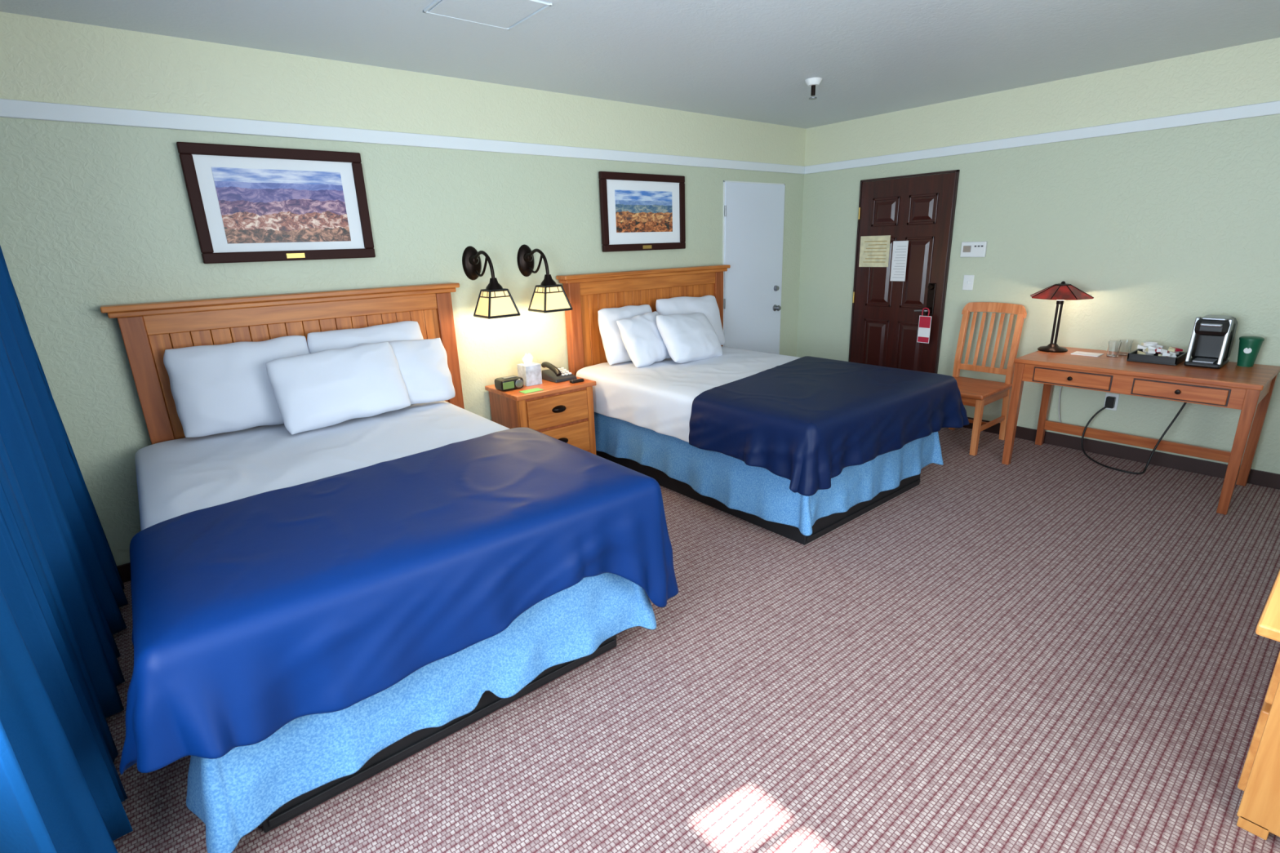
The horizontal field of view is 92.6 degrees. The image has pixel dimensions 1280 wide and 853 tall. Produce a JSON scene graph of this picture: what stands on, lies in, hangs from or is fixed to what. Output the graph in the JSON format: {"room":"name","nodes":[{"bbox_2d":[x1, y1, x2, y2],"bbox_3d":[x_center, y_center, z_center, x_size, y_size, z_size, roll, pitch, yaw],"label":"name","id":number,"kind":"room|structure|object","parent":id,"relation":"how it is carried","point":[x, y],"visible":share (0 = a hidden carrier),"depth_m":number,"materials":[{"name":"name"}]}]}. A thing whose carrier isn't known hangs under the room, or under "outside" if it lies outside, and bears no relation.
{"room":"hotel room","nodes":[
{"label":"hotel room","id":0,"kind":"room"},
{"bbox_2d":[0,11,805,565],"bbox_3d":[-0.671,-1.003,4.469,6.070,2.600,0.100,-15,21,-37],"label":"wall","id":1,"kind":"structure","parent":0,"point":[92,216],"depth_m":3.27,"materials":[{"name":"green paint"}]},
{"bbox_2d":[116,562,130,582],"bbox_3d":[-0.596,0.208,4.785,5.870,0.095,0.014,-15,21,-37],"label":"baseboard","id":2,"kind":"structure","parent":1,"relation":"attached to","point":[124,570],"depth_m":3.16,"materials":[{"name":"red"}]},
{"bbox_2d":[176,141,375,263],"bbox_3d":[-1.892,-1.181,3.265,0.840,0.566,0.035,-15,21,-37],"label":"framed picture","id":3,"kind":"object","parent":1,"relation":"attached to","point":[248,203],"visible":1,"depth_m":3.23,"materials":[{"name":"multicoloured paper"}]},
{"bbox_2d":[211,166,351,243],"bbox_3d":[-1.892,-1.176,3.267,0.600,0.365,0.004,-15,21,-37],"label":"print","id":4,"kind":"object","parent":3,"relation":"attached to","point":[253,204],"depth_m":3.25},
{"bbox_2d":[0,98,804,173],"bbox_3d":[-0.662,-1.881,4.158,5.870,0.070,0.022,-15,21,-37],"label":"trim","id":5,"kind":"structure","parent":1,"relation":"attached to","point":[15,108],"depth_m":3.32,"materials":[{"name":"white"}]},
{"bbox_2d":[462,245,520,319],"bbox_3d":[-0.971,-0.934,3.921,0.226,0.438,0.362,-15,21,-37],"label":"wall sconce","id":6,"kind":"object","parent":1,"relation":"attached to","point":[495,301],"visible":1,"depth_m":3.87,"materials":[{"name":"beige glass"}]},
{"bbox_2d":[516,244,573,312],"bbox_3d":[-0.662,-1.016,4.162,0.226,0.438,0.362,-15,21,-37],"label":"wall sconce","id":7,"kind":"object","parent":1,"relation":"attached to","point":[548,296],"visible":1,"depth_m":4.11,"materials":[{"name":"beige glass"}]},
{"bbox_2d":[598,171,685,252],"bbox_3d":[0.040,-1.672,4.780,0.843,0.565,0.035,-15,21,-37],"label":"framed picture","id":8,"kind":"object","parent":1,"relation":"attached to","point":[639,211],"visible":1,"depth_m":4.75,"materials":[{"name":"red wood"}]},
{"bbox_2d":[614,189,672,232],"bbox_3d":[0.039,-1.680,4.778,0.575,0.305,0.004,-15,21,-37],"label":"print","id":9,"kind":"object","parent":8,"relation":"attached to","point":[636,211],"depth_m":4.77},
{"bbox_2d":[722,180,724,346],"bbox_3d":[0.760,-1.126,5.581,0.012,2.088,0.011,-15,21,-37],"label":"door frame","id":10,"kind":"structure","parent":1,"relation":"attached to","point":[723,228],"depth_m":5.42,"materials":[{"name":"white wood"}]},
{"bbox_2d":[724,182,785,354],"bbox_3d":[1.082,-1.205,5.830,0.817,2.077,0.019,-15,21,-37],"label":"door","id":11,"kind":"structure","parent":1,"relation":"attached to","point":[754,218],"depth_m":5.72,"materials":[{"name":"white paint"}]},
{"bbox_2d":[724,205,726,216],"bbox_3d":[0.747,-1.885,5.344,0.016,0.090,0.015,-15,21,-37],"label":"hinge","id":12,"kind":"object","parent":11,"relation":"attached to","point":[725,212],"visible":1,"depth_m":5.34,"materials":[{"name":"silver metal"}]},
{"bbox_2d":[773,285,778,291],"bbox_3d":[1.335,-1.351,5.973,0.054,0.054,0.030,-15,21,-37],"label":"deadbolt","id":13,"kind":"object","parent":11,"relation":"attached to","point":[775,287],"visible":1,"depth_m":5.96,"materials":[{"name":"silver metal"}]},
{"bbox_2d":[773,304,781,311],"bbox_3d":[1.352,-1.166,6.014,0.064,0.064,0.065,-15,21,-37],"label":"handle","id":14,"kind":"object","parent":11,"relation":"attached to","point":[778,308],"visible":1,"depth_m":6.00,"materials":[{"name":"silver metal"}]},
{"bbox_2d":[724,180,785,185],"bbox_3d":[1.046,-2.206,5.534,0.841,0.012,0.011,-15,21,-37],"label":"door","id":15,"kind":"structure","parent":1,"relation":"in","point":[725,180],"depth_m":5.51,"materials":[{"name":"white wood"}]},
{"bbox_2d":[779,184,785,337],"bbox_3d":[1.399,-1.296,6.081,0.012,2.088,0.011,-15,21,-37],"label":"gap","id":16,"kind":"object","parent":1,"relation":"attached to","point":[784,184],"visible":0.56,"depth_m":5.98,"materials":[{"name":"white"}]},
{"bbox_2d":[0,0,1279,128],"bbox_3d":[0.748,-1.833,2.369,6.070,0.100,4.700,-15,21,-37],"label":"ceiling","id":17,"kind":"structure","parent":0,"point":[745,60],"depth_m":3.20,"materials":[{"name":"white paint"}]},
{"bbox_2d":[422,0,552,30],"bbox_3d":[-0.663,-1.813,2.647,0.420,0.008,0.390,-15,21,-37],"label":"ceiling access panel","id":18,"kind":"object","parent":17,"relation":"attached to","point":[426,11],"depth_m":2.71,"materials":[{"name":"white paint"}]},
{"bbox_2d":[804,77,822,99],"bbox_3d":[1.149,-2.236,4.051,0.110,0.115,0.110,-15,21,-37],"label":"sprinkler","id":19,"kind":"object","parent":17,"relation":"attached to","point":[813,82],"visible":1,"depth_m":4.02,"materials":[{"name":"white"}]},
{"bbox_2d":[105,426,1279,852],"bbox_3d":[0.834,0.753,3.141,6.070,0.100,4.700,-15,21,-37],"label":"floor","id":20,"kind":"structure","parent":0,"point":[1053,649],"depth_m":2.18,"materials":[{"name":"carpet"}]},
{"bbox_2d":[100,282,678,852],"bbox_3d":[-1.177,0.167,2.711,1.873,1.393,2.324,-15,21,-37],"label":"bed","id":21,"kind":"object","parent":20,"relation":"on","point":[314,611],"visible":0.98,"depth_m":2.00,"materials":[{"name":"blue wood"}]},
{"bbox_2d":[163,335,310,437],"bbox_3d":[-2.009,-0.211,3.139,0.634,0.444,0.240,-16,21,-38],"label":"pillow","id":22,"kind":"object","parent":21,"relation":"on","point":[218,388],"visible":0.68,"depth_m":3.03,"materials":[{"name":"white fabric"}]},
{"bbox_2d":[265,342,410,434],"bbox_3d":[-1.561,-0.214,3.212,0.635,0.379,0.243,-17,23,-42],"label":"pillow","id":23,"kind":"object","parent":21,"relation":"on","point":[326,388],"visible":1,"depth_m":3.13,"materials":[{"name":"white fabric"}]},
{"bbox_2d":[306,320,423,353],"bbox_3d":[-1.519,-0.351,3.516,0.637,0.450,0.237,-16,22,-40],"label":"pillow","id":24,"kind":"object","parent":21,"relation":"on","point":[405,330],"visible":0.25,"depth_m":3.45,"materials":[{"name":"white fabric"}]},
{"bbox_2d":[119,426,678,774],"bbox_3d":[-0.813,0.524,2.274,1.774,0.572,1.095,-15,21,-37],"label":"blanket","id":25,"kind":"object","parent":21,"relation":"on","point":[302,626],"depth_m":1.87,"materials":[{"name":"blue fabric"}]},
{"bbox_2d":[357,337,455,404],"bbox_3d":[-1.326,-0.309,3.510,0.217,0.380,0.520,14,23,42],"label":"pillow","id":26,"kind":"object","parent":21,"relation":"on","point":[424,371],"visible":0.48,"depth_m":3.51,"materials":[{"name":"white fabric"}]},
{"bbox_2d":[484,376,595,454],"bbox_3d":[-0.674,0.034,4.336,0.620,0.690,0.474,-15,21,-37],"label":"nightstand","id":27,"kind":"object","parent":20,"relation":"on","point":[563,411],"visible":0.48,"depth_m":4.15,"materials":[{"name":"brown wood"}]},
{"bbox_2d":[494,375,523,391],"bbox_3d":[-0.880,-0.294,4.111,0.165,0.080,0.134,-15,21,-37],"label":"clock radio","id":28,"kind":"object","parent":27,"relation":"on","point":[512,382],"visible":1,"depth_m":4.06,"materials":[{"name":"black plastic"}]},
{"bbox_2d":[516,352,542,386],"bbox_3d":[-0.763,-0.400,4.211,0.120,0.219,0.120,-15,21,-37],"label":"tissue box","id":29,"kind":"object","parent":27,"relation":"on","point":[530,371],"visible":0.94,"depth_m":4.18,"materials":[{"name":"white paper"}]},
{"bbox_2d":[519,387,543,393],"bbox_3d":[-0.717,-0.236,4.034,0.140,0.003,0.080,-15,21,-37],"label":"card","id":30,"kind":"object","parent":27,"relation":"on","point":[535,389],"visible":1,"depth_m":4.03,"materials":[{"name":"green paper"}]},
{"bbox_2d":[541,361,577,382],"bbox_3d":[-0.578,-0.399,4.348,0.179,0.125,0.225,-15,21,-37],"label":"telephone","id":31,"kind":"object","parent":27,"relation":"on","point":[555,375],"visible":1,"depth_m":4.31,"materials":[{"name":"grey plastic"}]},
{"bbox_2d":[569,377,583,383],"bbox_3d":[-0.440,-0.319,4.248,0.100,0.021,0.040,-15,21,-37],"label":"remote","id":32,"kind":"object","parent":27,"relation":"on","point":[580,380],"visible":1,"depth_m":4.23,"materials":[{"name":"black plastic"}]},
{"bbox_2d":[555,264,968,545],"bbox_3d":[0.781,-0.356,4.248,1.791,1.393,2.312,-15,21,-37],"label":"bed","id":33,"kind":"object","parent":20,"relation":"on","point":[797,449],"visible":0.98,"depth_m":3.69,"materials":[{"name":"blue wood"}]},
{"bbox_2d":[597,304,652,364],"bbox_3d":[-0.070,-0.707,4.660,0.215,0.412,0.528,14,23,43],"label":"pillow","id":34,"kind":"object","parent":33,"relation":"on","point":[615,352],"visible":0.48,"depth_m":4.51,"materials":[{"name":"white fabric"}]},
{"bbox_2d":[616,311,671,367],"bbox_3d":[0.061,-0.650,4.547,0.235,0.369,0.446,13,22,40],"label":"pillow","id":35,"kind":"object","parent":33,"relation":"on","point":[642,340],"visible":0.8,"depth_m":4.44,"materials":[{"name":"white fabric"}]},
{"bbox_2d":[656,312,722,363],"bbox_3d":[0.392,-0.684,4.670,0.267,0.374,0.602,13,22,41],"label":"pillow","id":36,"kind":"object","parent":33,"relation":"on","point":[690,337],"visible":0.99,"depth_m":4.54,"materials":[{"name":"white fabric"}]},
{"bbox_2d":[655,295,724,345],"bbox_3d":[0.426,-0.848,5.031,0.662,0.437,0.238,-13,20,-33],"label":"pillow","id":37,"kind":"object","parent":33,"relation":"on","point":[707,305],"visible":0.51,"depth_m":5.00,"materials":[{"name":"white fabric"}]},
{"bbox_2d":[688,355,968,496],"bbox_3d":[1.100,-0.108,3.822,1.690,0.365,1.195,-15,21,-37],"label":"blanket","id":38,"kind":"object","parent":33,"relation":"on","point":[803,422],"depth_m":3.40,"materials":[{"name":"blue fabric"}]},
{"bbox_2d":[948,302,1026,455],"bbox_3d":[2.571,-0.397,4.756,0.628,1.070,0.464,-15,21,-37],"label":"dining chair","id":39,"kind":"object","parent":20,"relation":"on","point":[977,393],"visible":0.72,"depth_m":4.76,"materials":[{"name":"brown wood"}]},
{"bbox_2d":[1080,402,1186,474],"bbox_3d":[3.358,-0.022,4.195,0.261,0.619,0.559,-12,20,-31],"label":"power cord","id":40,"kind":"object","parent":20,"relation":"on","point":[1184,403],"visible":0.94,"depth_m":4.13,"materials":[{"name":"black plastic"}]},
{"bbox_2d":[1001,346,1279,515],"bbox_3d":[3.227,-0.047,4.043,0.724,0.765,1.223,-15,21,-37],"label":"writing desk","id":41,"kind":"object","parent":20,"relation":"on","point":[1247,389],"visible":0.93,"depth_m":3.79,"materials":[{"name":"brown wood"}]},
{"bbox_2d":[1057,386,1062,422],"bbox_3d":[3.188,-0.259,4.595,0.012,0.622,0.088,-11,19,-29],"label":"power cord","id":42,"kind":"object","parent":41,"relation":"hanging from","point":[1060,386],"visible":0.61,"depth_m":4.63,"materials":[{"name":"grey plastic"}]},
{"bbox_2d":[1030,280,1093,352],"bbox_3d":[2.974,-0.785,4.350,0.363,0.490,0.363,7,19,27],"label":"table lamp","id":43,"kind":"object","parent":41,"relation":"on","point":[1061,291],"visible":1,"depth_m":4.28,"materials":[{"name":"red glass"}]},
{"bbox_2d":[1070,351,1103,356],"bbox_3d":[3.102,-0.503,4.241,0.130,0.005,0.160,-15,21,-37],"label":"notepad","id":44,"kind":"object","parent":41,"relation":"on","point":[1077,353],"visible":1,"depth_m":4.23,"materials":[{"name":"white paper"}]},
{"bbox_2d":[1106,341,1121,357],"bbox_3d":[3.201,-0.524,4.132,0.072,0.100,0.072,-15,21,-37],"label":"drinking glass","id":45,"kind":"object","parent":41,"relation":"on","point":[1113,347],"visible":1,"depth_m":4.11,"materials":[{"name":"white"}]},
{"bbox_2d":[1118,339,1133,355],"bbox_3d":[3.304,-0.536,4.162,0.072,0.100,0.072,-15,21,-37],"label":"drinking glass","id":46,"kind":"object","parent":41,"relation":"on","point":[1126,345],"visible":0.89,"depth_m":4.14,"materials":[{"name":"white"}]},
{"bbox_2d":[1126,342,1186,365],"bbox_3d":[3.350,-0.479,3.956,0.260,0.105,0.250,-15,21,-37],"label":"tray","id":47,"kind":"object","parent":41,"relation":"on","point":[1148,352],"visible":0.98,"depth_m":3.91,"materials":[{"name":"black plastic"}]},
{"bbox_2d":[1127,348,1140,359],"bbox_3d":[3.275,-0.482,4.052,0.260,0.040,0.010,-15,21,-37],"label":"tray","id":48,"kind":"object","parent":47,"relation":"on","point":[1131,355],"depth_m":3.98,"materials":[{"name":"black plastic"}]},
{"bbox_2d":[1142,342,1158,355],"bbox_3d":[3.354,-0.507,4.025,0.076,0.090,0.076,-15,21,-37],"label":"paper cup","id":49,"kind":"object","parent":47,"relation":"on","point":[1145,344],"depth_m":4.01,"materials":[{"name":"white paper"}]},
{"bbox_2d":[1140,348,1185,357],"bbox_3d":[3.448,-0.483,4.038,0.010,0.040,0.250,-15,21,-37],"label":"packets","id":50,"kind":"object","parent":47,"relation":"on","point":[1180,353],"depth_m":3.98,"materials":[{"name":"white paper"}]},
{"bbox_2d":[1174,352,1186,364],"bbox_3d":[3.428,-0.433,3.873,0.260,0.040,0.010,-15,21,-37],"label":"tray","id":51,"kind":"object","parent":47,"relation":"on","point":[1182,356],"depth_m":3.86,"materials":[{"name":"black plastic"}]},
{"bbox_2d":[1183,314,1237,368],"bbox_3d":[3.521,-0.529,3.766,0.285,0.298,0.170,-15,21,-37],"label":"coffee maker","id":52,"kind":"object","parent":41,"relation":"on","point":[1212,337],"visible":1,"depth_m":3.73,"materials":[{"name":"black plastic"}]},
{"bbox_2d":[1191,357,1217,363],"bbox_3d":[3.477,-0.406,3.761,0.130,0.011,0.100,-15,21,-37],"label":"drip tray","id":53,"kind":"object","parent":52,"relation":"on","point":[1197,360],"depth_m":3.75,"materials":[{"name":"silver metal"}]},
{"bbox_2d":[1236,336,1264,367],"bbox_3d":[3.699,-0.457,3.716,0.110,0.178,0.110,-15,21,-37],"label":"cup","id":54,"kind":"object","parent":41,"relation":"on","point":[1249,348],"visible":1,"depth_m":3.69,"materials":[{"name":"green paper"}]},
{"bbox_2d":[1236,569,1279,839],"bbox_3d":[2.354,0.668,1.855,1.840,0.702,0.605,-15,21,-37],"label":"dresser","id":55,"kind":"object","parent":20,"relation":"on","point":[1258,814],"visible":1,"depth_m":1.62,"materials":[{"name":"brown wood"}]},
{"bbox_2d":[796,37,1279,474],"bbox_3d":[3.093,-1.153,4.554,0.100,2.600,4.500,-15,21,-37],"label":"wall","id":56,"kind":"structure","parent":0,"point":[1166,228],"depth_m":4.27,"materials":[{"name":"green paint"}]},
{"bbox_2d":[857,207,860,219],"bbox_3d":[1.994,-1.938,5.558,0.016,0.100,0.015,-15,21,-37],"label":"hinge","id":57,"kind":"object","parent":56,"relation":"attached to","point":[859,213],"visible":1,"depth_m":5.55,"materials":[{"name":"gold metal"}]},
{"bbox_2d":[861,319,866,364],"bbox_3d":[2.124,-0.696,5.824,0.012,0.660,0.022,-15,21,-37],"label":"trim","id":58,"kind":"structure","parent":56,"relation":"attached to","point":[864,321],"depth_m":5.79,"materials":[{"name":"red wood"}]},
{"bbox_2d":[865,266,870,305],"bbox_3d":[2.100,-1.414,5.609,0.012,0.600,0.022,-15,21,-37],"label":"trim","id":59,"kind":"structure","parent":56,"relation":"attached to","point":[868,268],"depth_m":5.64,"materials":[{"name":"red wood"}]},
{"bbox_2d":[871,198,875,226],"bbox_3d":[2.084,-1.912,5.460,0.012,0.240,0.022,-15,21,-37],"label":"trim","id":60,"kind":"structure","parent":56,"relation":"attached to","point":[873,201],"depth_m":5.46,"materials":[{"name":"red wood"}]},
{"bbox_2d":[865,302,890,306],"bbox_3d":[2.182,-1.114,5.607,0.012,0.022,0.250,-15,21,-37],"label":"trim","id":61,"kind":"structure","parent":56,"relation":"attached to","point":[868,304],"depth_m":5.60,"materials":[{"name":"red wood"}]},
{"bbox_2d":[871,222,897,226],"bbox_3d":[2.160,-1.785,5.407,0.012,0.022,0.250,-15,21,-37],"label":"trim","id":62,"kind":"structure","parent":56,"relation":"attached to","point":[887,224],"depth_m":5.39,"materials":[{"name":"red wood"}]},
{"bbox_2d":[883,320,889,366],"bbox_3d":[2.269,-0.650,5.654,0.012,0.660,0.022,-15,21,-37],"label":"trim","id":63,"kind":"structure","parent":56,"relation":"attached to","point":[888,322],"depth_m":5.62,"materials":[{"name":"red wood"}]},
{"bbox_2d":[888,237,896,306],"bbox_3d":[2.245,-1.368,5.439,0.012,0.600,0.022,-15,21,-37],"label":"trim","id":64,"kind":"structure","parent":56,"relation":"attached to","point":[891,282],"depth_m":5.48,"materials":[{"name":"red wood"}]},
{"bbox_2d":[893,320,900,368],"bbox_3d":[2.336,-0.629,5.576,0.012,0.660,0.022,-15,21,-37],"label":"trim","id":65,"kind":"structure","parent":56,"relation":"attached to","point":[899,324],"depth_m":5.54,"materials":[{"name":"red wood"}]},
{"bbox_2d":[895,195,900,224],"bbox_3d":[2.229,-1.866,5.291,0.012,0.240,0.022,-15,21,-37],"label":"trim","id":66,"kind":"structure","parent":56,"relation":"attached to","point":[898,199],"depth_m":5.29,"materials":[{"name":"red wood"}]},
{"bbox_2d":[850,172,955,373],"bbox_3d":[2.298,-1.125,5.479,0.021,2.059,0.823,-15,21,-37],"label":"door","id":67,"kind":"structure","parent":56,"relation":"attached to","point":[944,184],"depth_m":5.33,"materials":[{"name":"brown wood"}]},
{"bbox_2d":[858,235,890,266],"bbox_3d":[2.115,-1.581,5.518,0.003,0.270,0.288,-15,21,-37],"label":"notice","id":68,"kind":"object","parent":67,"relation":"attached to","point":[874,250],"visible":1,"depth_m":5.51,"materials":[{"name":"yellow paper"}]},
{"bbox_2d":[865,322,885,366],"bbox_3d":[2.195,-0.673,5.738,0.013,0.589,0.179,-15,21,-37],"label":"panel","id":69,"kind":"object","parent":67,"relation":"attached to","point":[876,331],"visible":0.56,"depth_m":5.70,"materials":[{"name":"red wood"}]},
{"bbox_2d":[864,318,889,322],"bbox_3d":[2.187,-0.978,5.647,0.012,0.022,0.250,-15,21,-37],"label":"trim","id":70,"kind":"structure","parent":67,"relation":"attached to","point":[867,319],"depth_m":5.64,"materials":[{"name":"red wood"}]},
{"bbox_2d":[869,241,892,302],"bbox_3d":[2.172,-1.391,5.523,0.013,0.529,0.179,-15,21,-37],"label":"panel","id":71,"kind":"object","parent":67,"relation":"attached to","point":[880,277],"visible":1,"depth_m":5.54,"materials":[{"name":"red wood"}]},
{"bbox_2d":[875,200,895,222],"bbox_3d":[2.155,-1.889,5.375,0.013,0.169,0.179,-15,21,-37],"label":"panel","id":72,"kind":"object","parent":67,"relation":"attached to","point":[885,211],"visible":1,"depth_m":5.37,"materials":[{"name":"red wood"}]},
{"bbox_2d":[872,195,900,200],"bbox_3d":[2.153,-1.994,5.344,0.012,0.022,0.250,-15,21,-37],"label":"trim","id":73,"kind":"structure","parent":67,"relation":"attached to","point":[886,197],"depth_m":5.34,"materials":[{"name":"red wood"}]},
{"bbox_2d":[889,240,908,281],"bbox_3d":[2.272,-1.450,5.359,0.003,0.340,0.137,-15,21,-37],"label":"notice","id":74,"kind":"object","parent":67,"relation":"attached to","point":[900,252],"visible":1,"depth_m":5.36,"materials":[{"name":"white paper"}]},
{"bbox_2d":[897,325,919,370],"bbox_3d":[2.407,-0.606,5.490,0.013,0.589,0.179,-15,21,-37],"label":"panel","id":75,"kind":"object","parent":67,"relation":"attached to","point":[909,347],"visible":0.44,"depth_m":5.46,"materials":[{"name":"red wood"}]},
{"bbox_2d":[897,320,919,324],"bbox_3d":[2.398,-0.911,5.399,0.012,0.022,0.250,-15,21,-37],"label":"trim","id":76,"kind":"structure","parent":67,"relation":"attached to","point":[900,322],"depth_m":5.41,"materials":[{"name":"red wood"}]},
{"bbox_2d":[899,305,925,308],"bbox_3d":[2.394,-1.047,5.359,0.012,0.022,0.250,-15,21,-37],"label":"trim","id":77,"kind":"structure","parent":67,"relation":"attached to","point":[902,306],"depth_m":5.36,"materials":[{"name":"red wood"}]},
{"bbox_2d":[903,240,929,304],"bbox_3d":[2.383,-1.324,5.275,0.013,0.529,0.179,-15,21,-37],"label":"panel","id":78,"kind":"object","parent":67,"relation":"attached to","point":[917,258],"visible":1,"depth_m":5.27,"materials":[{"name":"red wood"}]},
{"bbox_2d":[911,198,933,220],"bbox_3d":[2.367,-1.822,5.127,0.013,0.169,0.179,-15,21,-37],"label":"panel","id":79,"kind":"object","parent":67,"relation":"attached to","point":[922,209],"visible":1,"depth_m":5.12,"materials":[{"name":"red wood"}]},
{"bbox_2d":[909,192,938,197],"bbox_3d":[2.365,-1.927,5.096,0.012,0.022,0.250,-15,21,-37],"label":"trim","id":80,"kind":"structure","parent":67,"relation":"attached to","point":[935,193],"depth_m":5.09,"materials":[{"name":"red wood"}]},
{"bbox_2d":[925,283,936,315],"bbox_3d":[2.486,-1.088,5.225,0.014,0.270,0.065,-15,21,-37],"label":"handle plate","id":81,"kind":"object","parent":67,"relation":"attached to","point":[931,293],"visible":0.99,"depth_m":5.22,"materials":[{"name":"black metal"}]},
{"bbox_2d":[914,309,928,311],"bbox_3d":[2.421,-0.995,5.261,0.118,0.022,0.026,13,22,41],"label":"lever","id":82,"kind":"object","parent":81,"relation":"attached to","point":[917,310],"visible":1,"depth_m":5.26,"materials":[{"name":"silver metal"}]},
{"bbox_2d":[916,307,931,343],"bbox_3d":[2.446,-0.869,5.250,0.016,0.300,0.105,-15,21,-37],"label":"tag","id":83,"kind":"object","parent":82,"relation":"hanging from","point":[924,325],"visible":1,"depth_m":5.25,"materials":[{"name":"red paper"}]},
{"bbox_2d":[925,306,932,313],"bbox_3d":[2.473,-0.992,5.238,0.030,0.056,0.056,-15,21,-37],"label":"rose","id":84,"kind":"object","parent":81,"relation":"attached to","point":[930,308],"depth_m":5.23,"materials":[{"name":"black metal"}]},
{"bbox_2d":[928,284,934,289],"bbox_3d":[2.466,-1.184,5.181,0.030,0.052,0.052,-15,21,-37],"label":"deadbolt","id":85,"kind":"object","parent":81,"relation":"attached to","point":[931,286],"visible":1,"depth_m":5.17,"materials":[{"name":"brown metal"}]},
{"bbox_2d":[899,236,907,307],"bbox_3d":[2.312,-1.347,5.361,0.012,0.600,0.022,-15,21,-37],"label":"trim","id":86,"kind":"structure","parent":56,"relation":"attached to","point":[902,282],"depth_m":5.41,"materials":[{"name":"red wood"}]},
{"bbox_2d":[848,169,959,373],"bbox_3d":[2.296,-1.134,5.475,0.025,2.077,0.859,-15,21,-37],"label":"door frame","id":87,"kind":"structure","parent":56,"relation":"attached to","point":[957,172],"depth_m":5.19,"materials":[{"name":"red wood"}]},
{"bbox_2d":[906,195,911,225],"bbox_3d":[2.296,-1.845,5.212,0.012,0.240,0.022,-15,21,-37],"label":"trim","id":88,"kind":"structure","parent":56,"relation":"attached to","point":[909,197],"depth_m":5.21,"materials":[{"name":"red wood"}]},
{"bbox_2d":[905,236,934,239],"bbox_3d":[2.375,-1.601,5.194,0.012,0.022,0.250,-15,21,-37],"label":"trim","id":89,"kind":"structure","parent":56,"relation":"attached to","point":[908,237],"depth_m":5.20,"materials":[{"name":"red wood"}]},
{"bbox_2d":[918,342,923,371],"bbox_3d":[2.481,-0.583,5.406,0.012,0.660,0.022,-15,21,-37],"label":"trim","id":90,"kind":"structure","parent":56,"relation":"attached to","point":[922,344],"depth_m":5.39,"materials":[{"name":"red wood"}]},
{"bbox_2d":[906,221,936,225],"bbox_3d":[2.372,-1.718,5.159,0.012,0.022,0.250,-15,21,-37],"label":"trim","id":91,"kind":"structure","parent":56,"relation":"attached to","point":[921,222],"depth_m":5.15,"materials":[{"name":"red wood"}]},
{"bbox_2d":[924,236,934,309],"bbox_3d":[2.457,-1.301,5.191,0.012,0.600,0.022,-15,21,-37],"label":"trim","id":92,"kind":"structure","parent":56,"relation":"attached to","point":[932,238],"depth_m":5.17,"materials":[{"name":"red wood"}]},
{"bbox_2d":[933,192,938,223],"bbox_3d":[2.441,-1.799,5.043,0.012,0.240,0.022,-15,21,-37],"label":"trim","id":93,"kind":"structure","parent":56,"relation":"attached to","point":[936,195],"depth_m":5.04,"materials":[{"name":"red wood"}]},
{"bbox_2d":[962,275,974,290],"bbox_3d":[2.674,-1.173,4.983,0.019,0.120,0.080,-15,21,-37],"label":"light switch","id":94,"kind":"object","parent":56,"relation":"attached to","point":[968,281],"visible":1,"depth_m":4.98,"materials":[{"name":"white plastic"}]},
{"bbox_2d":[960,241,987,257],"bbox_3d":[2.670,-1.417,4.893,0.033,0.120,0.190,-15,21,-37],"label":"thermostat","id":95,"kind":"object","parent":56,"relation":"attached to","point":[968,249],"visible":1,"depth_m":4.88,"materials":[{"name":"white plastic"}]},
{"bbox_2d":[804,100,1279,173],"bbox_3d":[3.023,-2.029,4.243,0.022,0.070,4.478,-15,21,-37],"label":"trim","id":96,"kind":"structure","parent":56,"relation":"attached to","point":[1272,108],"depth_m":4.25,"materials":[{"name":"white"}]},
{"bbox_2d":[1103,392,1119,410],"bbox_3d":[3.381,-0.174,4.393,0.049,0.120,0.080,-15,21,-37],"label":"wall outlet","id":97,"kind":"object","parent":56,"relation":"attached to","point":[1111,399],"visible":0.89,"depth_m":4.38,"materials":[{"name":"white plastic"}]},
{"bbox_2d":[963,417,1279,489],"bbox_3d":[3.093,0.060,4.873,0.014,0.095,4.486,-15,21,-37],"label":"baseboard","id":98,"kind":"structure","parent":56,"relation":"attached to","point":[1259,477],"depth_m":4.33,"materials":[{"name":"brown"}]},
{"bbox_3d":[-1.469,-1.027,0.722,0.134,0.027,4.340,-15,21,-37],"label":"curtain rod","id":99,"kind":"object","parent":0,"visible":0},
{"bbox_2d":[0,245,133,852],"bbox_3d":[-1.974,-0.094,1.864,0.163,2.370,2.317,-15,21,-37],"label":"window curtain","id":100,"kind":"object","parent":99,"relation":"hanging from","point":[62,594],"visible":1,"depth_m":1.72,"materials":[{"name":"blue fabric"}]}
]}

